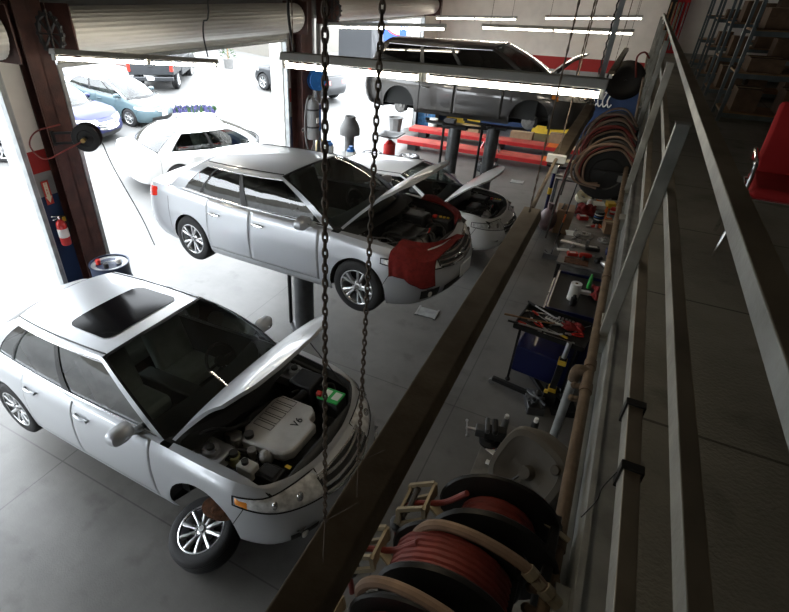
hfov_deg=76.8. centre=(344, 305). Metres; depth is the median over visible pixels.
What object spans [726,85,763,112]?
carton
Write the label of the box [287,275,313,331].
lift
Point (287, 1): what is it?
cable
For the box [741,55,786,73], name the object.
carton
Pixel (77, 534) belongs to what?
floor
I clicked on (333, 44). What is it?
building
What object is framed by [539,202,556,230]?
plastic bag
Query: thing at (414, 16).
strip light
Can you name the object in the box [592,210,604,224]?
can
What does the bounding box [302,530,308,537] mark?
fog lamp
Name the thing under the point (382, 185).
mirror
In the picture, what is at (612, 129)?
hose reel
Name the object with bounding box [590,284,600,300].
rag
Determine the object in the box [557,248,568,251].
paper towel
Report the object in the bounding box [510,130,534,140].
carton
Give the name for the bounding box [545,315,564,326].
tray
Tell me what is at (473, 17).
strip light
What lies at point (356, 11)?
door
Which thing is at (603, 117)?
hose reel
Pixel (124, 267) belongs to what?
drum
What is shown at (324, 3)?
chain
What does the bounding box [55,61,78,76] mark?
hatchback
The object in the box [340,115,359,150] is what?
drain
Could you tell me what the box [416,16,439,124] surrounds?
wall pier
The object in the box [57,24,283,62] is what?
curtain
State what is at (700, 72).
shelf
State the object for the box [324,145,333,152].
bottle
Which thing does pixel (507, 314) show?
bar
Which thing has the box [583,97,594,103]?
grille
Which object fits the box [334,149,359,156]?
work table
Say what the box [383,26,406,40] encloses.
wall sign
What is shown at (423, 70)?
strip light
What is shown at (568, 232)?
paper sheet
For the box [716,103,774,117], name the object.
shelf
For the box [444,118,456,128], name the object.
box
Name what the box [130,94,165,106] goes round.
hood
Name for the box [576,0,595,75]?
chain
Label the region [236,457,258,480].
bottle
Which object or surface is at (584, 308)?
tool chest
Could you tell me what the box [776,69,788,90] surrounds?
carton
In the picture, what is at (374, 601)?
hose reel
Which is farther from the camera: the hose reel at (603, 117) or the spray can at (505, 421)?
the hose reel at (603, 117)
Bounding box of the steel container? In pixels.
[339,20,387,68]
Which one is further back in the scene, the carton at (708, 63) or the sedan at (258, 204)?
the carton at (708, 63)
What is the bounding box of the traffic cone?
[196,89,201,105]
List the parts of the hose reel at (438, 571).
frame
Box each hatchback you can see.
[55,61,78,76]
[64,68,172,126]
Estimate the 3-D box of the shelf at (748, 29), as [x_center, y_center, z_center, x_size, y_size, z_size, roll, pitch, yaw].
[7.521,-3.311,6.117,4.200,0.025,0.740,17,36,23]
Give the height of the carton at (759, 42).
0.312 m
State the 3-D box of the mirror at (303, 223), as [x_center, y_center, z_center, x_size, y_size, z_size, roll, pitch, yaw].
[-0.448,-0.944,5.709,0.127,0.189,0.310,18,36,29]
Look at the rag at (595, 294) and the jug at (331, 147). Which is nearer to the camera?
the rag at (595, 294)
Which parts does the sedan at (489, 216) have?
windshield trim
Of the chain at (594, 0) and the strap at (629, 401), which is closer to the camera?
the strap at (629, 401)
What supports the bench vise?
on the workbench at (479, 466)
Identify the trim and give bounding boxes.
[0,72,67,287]
[111,62,196,65]
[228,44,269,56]
[269,33,286,145]
[312,19,315,150]
[404,18,421,127]
[559,79,650,611]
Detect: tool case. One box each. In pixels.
[564,256,587,266]
[567,251,577,256]
[576,214,588,219]
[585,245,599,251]
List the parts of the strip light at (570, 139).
conduit rod, chain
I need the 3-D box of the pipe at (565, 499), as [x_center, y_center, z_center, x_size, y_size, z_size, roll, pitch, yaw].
[4.855,-3.285,8.255,0.203,0.118,22.000,17,36,23]
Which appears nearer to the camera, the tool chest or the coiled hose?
the tool chest
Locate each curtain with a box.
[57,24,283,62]
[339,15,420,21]
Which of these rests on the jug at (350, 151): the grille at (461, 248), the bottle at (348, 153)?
the bottle at (348, 153)
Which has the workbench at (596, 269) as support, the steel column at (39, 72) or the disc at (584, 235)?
the disc at (584, 235)
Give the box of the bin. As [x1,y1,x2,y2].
[388,115,403,131]
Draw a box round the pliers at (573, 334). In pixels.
[565,332,583,336]
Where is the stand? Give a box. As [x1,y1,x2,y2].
[544,162,574,208]
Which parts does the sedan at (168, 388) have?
pillar trim, handle, boot lid, door, window trim, pillar trim, roof molding, window molding, handle, seat, door, seat, roof molding, seat, windshield trim, door, window molding, door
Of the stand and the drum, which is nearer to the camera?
the drum
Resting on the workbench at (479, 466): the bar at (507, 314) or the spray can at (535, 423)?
the spray can at (535, 423)
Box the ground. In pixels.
[0,49,406,311]
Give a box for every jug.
[324,140,333,152]
[346,146,355,157]
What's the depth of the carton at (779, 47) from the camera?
8.51 m
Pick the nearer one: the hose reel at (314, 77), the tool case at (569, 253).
the tool case at (569, 253)
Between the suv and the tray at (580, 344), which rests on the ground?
the suv
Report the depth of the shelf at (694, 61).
12.81 m
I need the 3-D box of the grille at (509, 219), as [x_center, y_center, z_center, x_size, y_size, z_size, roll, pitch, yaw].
[3.249,-1.594,9.663,0.164,0.226,0.792,19,37,25]
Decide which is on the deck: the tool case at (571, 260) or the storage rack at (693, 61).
the storage rack at (693, 61)
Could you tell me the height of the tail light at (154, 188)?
0.305 m
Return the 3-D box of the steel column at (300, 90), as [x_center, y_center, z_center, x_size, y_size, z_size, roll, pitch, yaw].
[-1.032,-5.950,11.591,0.330,6.600,0.460,17,36,23]
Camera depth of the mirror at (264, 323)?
5.37 m
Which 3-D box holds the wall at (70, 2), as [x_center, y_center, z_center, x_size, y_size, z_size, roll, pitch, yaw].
[-3.833,-5.157,6.569,0.250,2.650,31.400,17,36,23]
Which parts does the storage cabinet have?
cabinet door, cabinet door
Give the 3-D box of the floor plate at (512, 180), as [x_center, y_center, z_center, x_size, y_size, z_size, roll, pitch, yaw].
[4.951,-3.578,14.232,0.350,0.020,0.300,15,35,21]
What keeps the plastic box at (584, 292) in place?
on the tool chest
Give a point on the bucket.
(431, 118)
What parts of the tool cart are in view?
leg, leg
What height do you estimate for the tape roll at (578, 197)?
0.255 m
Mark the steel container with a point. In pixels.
(362, 43)
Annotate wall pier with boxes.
[0,62,82,282]
[287,33,292,146]
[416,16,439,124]
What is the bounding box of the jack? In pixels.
[488,341,571,406]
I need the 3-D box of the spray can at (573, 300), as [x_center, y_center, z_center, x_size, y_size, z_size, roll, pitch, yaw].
[3.224,-0.083,6.978,0.080,0.162,0.079,17,36,23]
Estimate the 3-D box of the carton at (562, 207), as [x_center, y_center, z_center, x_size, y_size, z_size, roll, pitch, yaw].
[4.977,-1.994,11.246,0.360,0.568,0.500,14,35,18]
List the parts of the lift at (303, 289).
locking rod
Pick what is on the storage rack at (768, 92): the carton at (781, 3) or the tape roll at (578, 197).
the carton at (781, 3)
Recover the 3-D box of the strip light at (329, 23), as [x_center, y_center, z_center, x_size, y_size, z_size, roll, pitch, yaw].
[0.851,-6.041,10.677,2.758,0.119,0.118,16,35,24]
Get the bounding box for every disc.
[573,231,592,239]
[597,236,609,243]
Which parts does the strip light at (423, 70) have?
chain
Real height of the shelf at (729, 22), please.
0.025 m
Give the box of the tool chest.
[543,269,601,364]
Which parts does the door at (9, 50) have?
bracket plate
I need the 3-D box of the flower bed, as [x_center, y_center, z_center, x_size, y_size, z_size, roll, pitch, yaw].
[-5.520,-7.282,18.241,1.557,0.208,0.773,-3,33,-7]
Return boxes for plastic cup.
[115,258,120,263]
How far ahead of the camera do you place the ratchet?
6.44 m
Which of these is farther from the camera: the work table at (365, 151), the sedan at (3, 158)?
the work table at (365, 151)
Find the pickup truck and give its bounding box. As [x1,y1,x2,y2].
[126,53,194,87]
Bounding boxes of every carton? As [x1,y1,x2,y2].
[461,124,480,132]
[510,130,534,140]
[548,132,565,143]
[552,203,575,234]
[602,219,613,234]
[704,56,737,72]
[713,31,733,45]
[713,64,742,88]
[724,9,740,18]
[725,35,748,56]
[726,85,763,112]
[737,1,767,22]
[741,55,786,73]
[752,36,780,48]
[758,7,788,30]
[761,3,777,18]
[767,38,788,59]
[770,87,788,113]
[776,0,788,7]
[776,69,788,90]
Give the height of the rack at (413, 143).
0.336 m
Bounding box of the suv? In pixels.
[255,63,346,97]
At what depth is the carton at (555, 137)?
17.96 m
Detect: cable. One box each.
[202,0,208,56]
[286,0,294,50]
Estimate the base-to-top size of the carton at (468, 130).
0.307 m
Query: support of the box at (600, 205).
on the workbench at (596, 269)
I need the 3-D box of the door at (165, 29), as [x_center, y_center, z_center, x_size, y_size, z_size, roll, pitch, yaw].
[-2.463,-3.305,9.456,0.762,4.280,5.930,17,36,23]
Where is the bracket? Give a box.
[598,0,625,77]
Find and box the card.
[485,448,496,454]
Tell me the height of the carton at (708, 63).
0.300 m
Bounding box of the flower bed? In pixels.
[172,104,216,112]
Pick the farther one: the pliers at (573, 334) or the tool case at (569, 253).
the tool case at (569, 253)
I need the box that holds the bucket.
[428,117,437,126]
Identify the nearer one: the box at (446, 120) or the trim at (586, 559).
the trim at (586, 559)
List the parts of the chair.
leg, leg, armrest, seat frame, seat, backrest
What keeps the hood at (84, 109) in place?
attached to the sedan at (105, 117)
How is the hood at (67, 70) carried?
attached to the hatchback at (67, 70)
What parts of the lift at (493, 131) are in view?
locking rod, locking rod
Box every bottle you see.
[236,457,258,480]
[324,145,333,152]
[346,151,355,157]
[586,274,593,288]
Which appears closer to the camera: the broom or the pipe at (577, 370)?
the pipe at (577, 370)
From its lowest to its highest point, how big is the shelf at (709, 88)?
0.025 m
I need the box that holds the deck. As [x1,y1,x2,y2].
[636,53,788,611]
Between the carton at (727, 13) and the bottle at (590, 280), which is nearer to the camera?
the bottle at (590, 280)
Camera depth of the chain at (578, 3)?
2.38 m
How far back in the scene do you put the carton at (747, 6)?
8.44 m
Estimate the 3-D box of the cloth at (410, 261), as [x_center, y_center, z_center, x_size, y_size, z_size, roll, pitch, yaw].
[0.999,-0.540,5.575,1.203,0.431,0.455,-18,37,-28]
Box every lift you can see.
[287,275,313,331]
[425,117,526,189]
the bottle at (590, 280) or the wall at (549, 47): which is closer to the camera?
the bottle at (590, 280)
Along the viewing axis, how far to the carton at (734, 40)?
8.77 m
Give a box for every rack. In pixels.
[397,124,579,165]
[550,172,577,209]
[595,91,611,107]
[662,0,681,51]
[689,0,753,66]
[694,0,778,82]
[701,0,788,97]
[711,0,788,121]
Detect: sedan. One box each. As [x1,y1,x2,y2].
[0,141,7,161]
[0,272,377,543]
[66,83,122,136]
[115,115,273,183]
[150,144,473,311]
[348,152,516,249]
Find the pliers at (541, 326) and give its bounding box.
[534,321,547,329]
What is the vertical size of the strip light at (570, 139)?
3.163 m
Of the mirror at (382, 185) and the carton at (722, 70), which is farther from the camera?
the carton at (722, 70)
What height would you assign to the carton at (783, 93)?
0.319 m
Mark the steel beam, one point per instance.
(312, 585)
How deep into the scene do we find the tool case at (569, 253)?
8.22 m
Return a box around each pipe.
[520,53,648,611]
[550,364,589,437]
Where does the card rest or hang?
on the workbench at (479, 466)
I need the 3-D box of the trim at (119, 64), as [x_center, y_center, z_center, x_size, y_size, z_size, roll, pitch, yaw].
[-10.629,-12.903,26.105,4.500,0.050,3.400,17,36,23]
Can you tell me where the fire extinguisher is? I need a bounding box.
[51,215,71,245]
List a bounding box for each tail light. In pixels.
[150,184,169,194]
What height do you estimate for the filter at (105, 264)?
0.080 m
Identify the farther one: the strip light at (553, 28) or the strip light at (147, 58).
the strip light at (553, 28)
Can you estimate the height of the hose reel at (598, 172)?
1.321 m
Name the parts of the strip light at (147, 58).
chain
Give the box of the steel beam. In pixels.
[265,206,540,611]
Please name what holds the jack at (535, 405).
on the floor
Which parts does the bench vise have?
screw handle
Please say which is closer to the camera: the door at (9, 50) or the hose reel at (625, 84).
the door at (9, 50)
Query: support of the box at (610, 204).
on the workbench at (596, 269)
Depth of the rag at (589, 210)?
9.79 m
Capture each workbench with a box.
[470,419,568,611]
[551,196,617,283]
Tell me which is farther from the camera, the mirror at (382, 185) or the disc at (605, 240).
the disc at (605, 240)
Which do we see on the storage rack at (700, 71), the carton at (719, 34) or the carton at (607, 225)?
the carton at (719, 34)
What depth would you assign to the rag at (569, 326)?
6.37 m
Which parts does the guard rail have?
rail, post, post, post, post, post, post, post, rail, handrail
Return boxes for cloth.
[388,234,463,289]
[421,194,460,223]
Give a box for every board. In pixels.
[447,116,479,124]
[531,125,568,134]
[666,0,690,53]
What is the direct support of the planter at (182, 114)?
on the ground
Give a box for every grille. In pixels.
[98,118,119,129]
[315,424,368,494]
[437,230,470,266]
[503,212,516,234]
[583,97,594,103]
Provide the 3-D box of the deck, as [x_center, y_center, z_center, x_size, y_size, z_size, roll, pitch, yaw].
[5.156,-0.459,3.806,5.325,0.100,31.400,17,36,23]
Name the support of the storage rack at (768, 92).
on the deck
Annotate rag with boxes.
[561,320,584,334]
[574,202,596,216]
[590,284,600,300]
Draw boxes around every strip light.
[42,0,218,67]
[279,0,608,99]
[328,22,446,30]
[436,15,517,19]
[482,24,634,34]
[531,0,597,207]
[545,15,642,18]
[607,0,632,78]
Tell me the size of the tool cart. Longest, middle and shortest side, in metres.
0.970 x 0.875 x 0.635 m
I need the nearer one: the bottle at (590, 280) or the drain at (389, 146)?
the bottle at (590, 280)
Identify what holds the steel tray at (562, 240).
on the workbench at (596, 269)
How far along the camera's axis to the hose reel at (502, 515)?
1.65 m
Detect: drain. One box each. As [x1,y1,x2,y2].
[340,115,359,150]
[378,130,405,154]
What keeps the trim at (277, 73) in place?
attached to the wall at (70, 2)
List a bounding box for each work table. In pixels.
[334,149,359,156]
[362,150,381,153]
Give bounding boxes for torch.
[319,103,320,130]
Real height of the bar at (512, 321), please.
0.043 m
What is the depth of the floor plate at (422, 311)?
8.31 m
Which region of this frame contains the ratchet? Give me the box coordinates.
[541,322,560,325]
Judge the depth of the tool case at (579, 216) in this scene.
9.54 m
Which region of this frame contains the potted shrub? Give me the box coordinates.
[219,48,235,68]
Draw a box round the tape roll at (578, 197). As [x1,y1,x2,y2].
[575,190,591,202]
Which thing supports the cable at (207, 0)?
hanging from the ceiling
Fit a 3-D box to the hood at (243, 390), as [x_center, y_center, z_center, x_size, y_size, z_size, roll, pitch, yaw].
[-0.701,0.543,4.246,0.231,1.050,1.516,47,43,1]
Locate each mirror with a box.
[104,421,143,446]
[252,315,272,339]
[294,215,315,230]
[378,174,391,189]
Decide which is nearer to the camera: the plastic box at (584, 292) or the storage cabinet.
the plastic box at (584, 292)
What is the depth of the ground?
13.74 m
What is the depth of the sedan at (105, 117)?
15.05 m
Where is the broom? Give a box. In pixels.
[542,184,577,259]
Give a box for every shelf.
[556,172,574,182]
[560,265,601,278]
[692,59,742,64]
[697,69,716,74]
[705,83,777,94]
[706,44,768,49]
[716,53,788,61]
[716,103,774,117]
[728,21,759,24]
[730,67,788,76]
[746,27,788,31]
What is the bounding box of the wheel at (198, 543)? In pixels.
[168,496,240,573]
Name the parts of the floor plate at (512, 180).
plate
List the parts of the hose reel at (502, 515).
warning plate, frame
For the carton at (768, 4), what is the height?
0.290 m
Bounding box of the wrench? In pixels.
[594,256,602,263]
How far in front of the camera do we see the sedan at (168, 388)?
4.57 m
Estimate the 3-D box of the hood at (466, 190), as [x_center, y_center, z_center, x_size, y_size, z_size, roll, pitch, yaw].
[2.567,-2.395,9.651,1.050,0.231,1.498,-31,7,43]
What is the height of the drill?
0.084 m
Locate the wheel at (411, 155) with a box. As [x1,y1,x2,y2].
[399,153,419,158]
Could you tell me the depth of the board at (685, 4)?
15.53 m
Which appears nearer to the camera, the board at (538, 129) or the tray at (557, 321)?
the tray at (557, 321)
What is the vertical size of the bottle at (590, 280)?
0.232 m
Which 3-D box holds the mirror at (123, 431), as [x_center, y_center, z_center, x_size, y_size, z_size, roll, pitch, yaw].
[-1.816,1.063,4.108,0.127,0.189,0.310,15,35,27]
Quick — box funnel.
[95,259,100,264]
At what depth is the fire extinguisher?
7.57 m
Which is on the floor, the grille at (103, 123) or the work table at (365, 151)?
the work table at (365, 151)
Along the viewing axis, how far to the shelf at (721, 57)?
8.78 m
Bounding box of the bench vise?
[465,417,506,448]
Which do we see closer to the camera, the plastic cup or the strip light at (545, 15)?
the plastic cup
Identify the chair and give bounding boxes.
[710,101,788,256]
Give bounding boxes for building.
[314,18,412,53]
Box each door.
[0,4,66,284]
[34,0,307,253]
[316,0,441,150]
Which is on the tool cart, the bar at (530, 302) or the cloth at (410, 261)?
the bar at (530, 302)
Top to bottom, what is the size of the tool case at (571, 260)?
0.020 m
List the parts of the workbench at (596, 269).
leg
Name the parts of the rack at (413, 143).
turn plate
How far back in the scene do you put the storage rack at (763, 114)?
7.01 m
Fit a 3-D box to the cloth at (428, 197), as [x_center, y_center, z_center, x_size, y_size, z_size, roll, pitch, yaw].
[1.288,-1.274,6.379,0.328,0.183,0.786,-16,37,-26]
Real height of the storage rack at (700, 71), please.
3.000 m
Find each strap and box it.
[581,459,644,517]
[619,397,646,421]
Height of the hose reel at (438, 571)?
0.573 m
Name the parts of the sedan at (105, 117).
license plate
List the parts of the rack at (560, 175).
post, post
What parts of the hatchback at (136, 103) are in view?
door, window molding, door, seat, windshield trim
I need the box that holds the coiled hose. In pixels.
[304,95,314,149]
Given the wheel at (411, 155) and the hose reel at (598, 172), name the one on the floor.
the wheel at (411, 155)
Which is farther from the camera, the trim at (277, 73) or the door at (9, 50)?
the trim at (277, 73)
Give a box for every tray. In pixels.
[513,303,592,351]
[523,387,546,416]
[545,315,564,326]
[546,162,574,170]
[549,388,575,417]
[560,239,584,247]
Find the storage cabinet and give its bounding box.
[417,112,438,125]
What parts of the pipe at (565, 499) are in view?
valve lever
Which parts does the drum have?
drain lid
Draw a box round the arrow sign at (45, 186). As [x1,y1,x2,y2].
[40,180,53,204]
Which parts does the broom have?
handle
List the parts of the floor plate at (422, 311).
plate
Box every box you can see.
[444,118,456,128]
[580,289,590,295]
[592,201,605,209]
[605,200,615,208]
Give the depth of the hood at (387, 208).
5.81 m
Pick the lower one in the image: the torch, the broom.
the broom
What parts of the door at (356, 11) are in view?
guide rail, bracket plate, guide rail, bracket plate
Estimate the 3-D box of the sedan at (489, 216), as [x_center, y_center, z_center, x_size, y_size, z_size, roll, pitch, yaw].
[1.229,-2.385,10.542,4.832,1.644,2.091,16,36,22]
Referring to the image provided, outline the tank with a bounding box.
[383,139,395,154]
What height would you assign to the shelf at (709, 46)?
0.025 m
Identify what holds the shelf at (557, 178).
attached to the rack at (560, 175)
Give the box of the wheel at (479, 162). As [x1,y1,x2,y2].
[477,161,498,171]
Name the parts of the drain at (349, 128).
tank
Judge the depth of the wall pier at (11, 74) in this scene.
7.04 m
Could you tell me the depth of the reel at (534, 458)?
2.19 m
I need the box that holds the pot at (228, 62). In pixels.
[223,58,232,68]
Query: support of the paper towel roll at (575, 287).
on the tool chest
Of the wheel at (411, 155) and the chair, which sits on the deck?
the chair
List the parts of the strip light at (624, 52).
chain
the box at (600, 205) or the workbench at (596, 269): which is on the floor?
the workbench at (596, 269)
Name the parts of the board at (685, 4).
rod, rod, rod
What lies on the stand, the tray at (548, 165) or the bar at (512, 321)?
the tray at (548, 165)
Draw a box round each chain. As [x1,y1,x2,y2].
[321,0,357,561]
[356,0,385,496]
[529,0,579,212]
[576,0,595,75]
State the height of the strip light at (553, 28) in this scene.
0.119 m
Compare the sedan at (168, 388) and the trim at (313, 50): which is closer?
the sedan at (168, 388)
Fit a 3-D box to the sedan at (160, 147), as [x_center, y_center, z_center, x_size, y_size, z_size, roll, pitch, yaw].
[-3.754,-4.394,13.664,4.828,1.547,2.084,-20,39,-30]
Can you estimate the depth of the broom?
10.04 m
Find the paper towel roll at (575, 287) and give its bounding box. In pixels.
[567,281,582,300]
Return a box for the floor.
[0,120,582,611]
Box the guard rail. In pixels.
[598,13,788,611]
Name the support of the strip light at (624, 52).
hanging from the ceiling
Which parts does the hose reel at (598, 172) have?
frame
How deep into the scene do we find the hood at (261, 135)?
14.22 m
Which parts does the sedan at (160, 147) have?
boot lid, window trim, roof molding, door, window molding, pillar trim, windshield trim, door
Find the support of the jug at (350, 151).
on the work table at (339, 152)
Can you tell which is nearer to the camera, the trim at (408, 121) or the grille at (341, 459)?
the grille at (341, 459)
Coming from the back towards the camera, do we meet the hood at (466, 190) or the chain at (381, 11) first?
the hood at (466, 190)
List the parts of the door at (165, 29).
bracket plate, guide rail, guide rail, bracket plate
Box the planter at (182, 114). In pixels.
[177,110,216,117]
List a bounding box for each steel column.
[0,0,105,278]
[289,0,312,149]
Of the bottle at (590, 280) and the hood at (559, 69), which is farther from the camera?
the hood at (559, 69)
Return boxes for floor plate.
[414,305,439,319]
[510,179,523,183]
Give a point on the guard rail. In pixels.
(764, 280)
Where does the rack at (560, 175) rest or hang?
on the floor
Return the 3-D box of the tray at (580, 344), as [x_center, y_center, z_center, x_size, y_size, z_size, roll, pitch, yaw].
[2.715,0.260,6.418,0.875,0.070,0.635,22,38,28]
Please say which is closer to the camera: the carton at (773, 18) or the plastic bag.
the carton at (773, 18)
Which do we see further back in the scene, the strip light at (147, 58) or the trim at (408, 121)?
the trim at (408, 121)
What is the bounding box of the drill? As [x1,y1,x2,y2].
[579,253,593,260]
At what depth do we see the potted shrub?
26.44 m
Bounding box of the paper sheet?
[565,230,573,235]
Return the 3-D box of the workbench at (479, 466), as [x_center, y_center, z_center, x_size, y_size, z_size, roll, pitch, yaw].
[1.514,2.098,4.394,1.050,0.900,1.850,17,36,23]
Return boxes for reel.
[29,122,154,244]
[307,70,325,128]
[334,591,429,611]
[348,519,522,611]
[390,473,562,610]
[488,426,567,511]
[545,136,635,237]
[554,119,637,212]
[560,108,638,194]
[606,51,649,99]
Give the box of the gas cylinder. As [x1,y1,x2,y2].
[307,97,319,139]
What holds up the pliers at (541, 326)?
on the tool cart
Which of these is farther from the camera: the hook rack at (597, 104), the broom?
the hook rack at (597, 104)
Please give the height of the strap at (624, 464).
0.242 m
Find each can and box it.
[501,414,509,428]
[530,417,538,428]
[569,295,576,305]
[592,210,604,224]
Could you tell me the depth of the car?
10.78 m
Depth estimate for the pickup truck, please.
20.58 m
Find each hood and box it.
[62,67,78,76]
[72,101,113,118]
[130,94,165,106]
[172,315,327,440]
[242,127,273,140]
[341,160,448,228]
[445,166,504,201]
[551,53,589,73]
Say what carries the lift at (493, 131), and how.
on the floor
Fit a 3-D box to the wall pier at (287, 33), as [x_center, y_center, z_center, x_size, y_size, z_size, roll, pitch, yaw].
[-1.254,-4.985,12.533,0.250,3.950,1.300,17,36,23]
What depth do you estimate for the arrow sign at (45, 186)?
7.32 m
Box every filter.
[103,262,108,268]
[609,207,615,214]
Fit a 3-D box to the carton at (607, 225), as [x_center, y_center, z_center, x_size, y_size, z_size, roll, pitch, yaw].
[4.845,-1.449,9.053,0.200,0.204,0.240,10,34,13]
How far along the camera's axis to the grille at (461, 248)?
5.76 m
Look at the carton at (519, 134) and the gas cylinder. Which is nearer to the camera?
the gas cylinder
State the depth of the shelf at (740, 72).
6.88 m
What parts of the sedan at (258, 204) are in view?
boot lid, pillar trim, handle, door, pillar trim, roof molding, window molding, handle, door, roof molding, seat, windshield trim, door, window molding, license plate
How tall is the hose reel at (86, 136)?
2.032 m
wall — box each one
[0,0,315,18]
[438,0,778,137]
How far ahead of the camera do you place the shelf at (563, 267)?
9.02 m
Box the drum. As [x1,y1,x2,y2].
[88,253,132,276]
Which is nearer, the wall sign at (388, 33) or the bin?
the bin
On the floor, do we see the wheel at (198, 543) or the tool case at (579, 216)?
the wheel at (198, 543)
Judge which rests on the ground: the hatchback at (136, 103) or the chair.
the hatchback at (136, 103)
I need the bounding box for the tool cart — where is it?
[505,303,592,394]
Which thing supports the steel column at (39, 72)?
on the floor
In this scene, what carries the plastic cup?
on the drum
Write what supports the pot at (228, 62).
on the potted shrub
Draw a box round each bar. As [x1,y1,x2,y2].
[504,313,554,323]
[508,319,562,334]
[528,300,558,318]

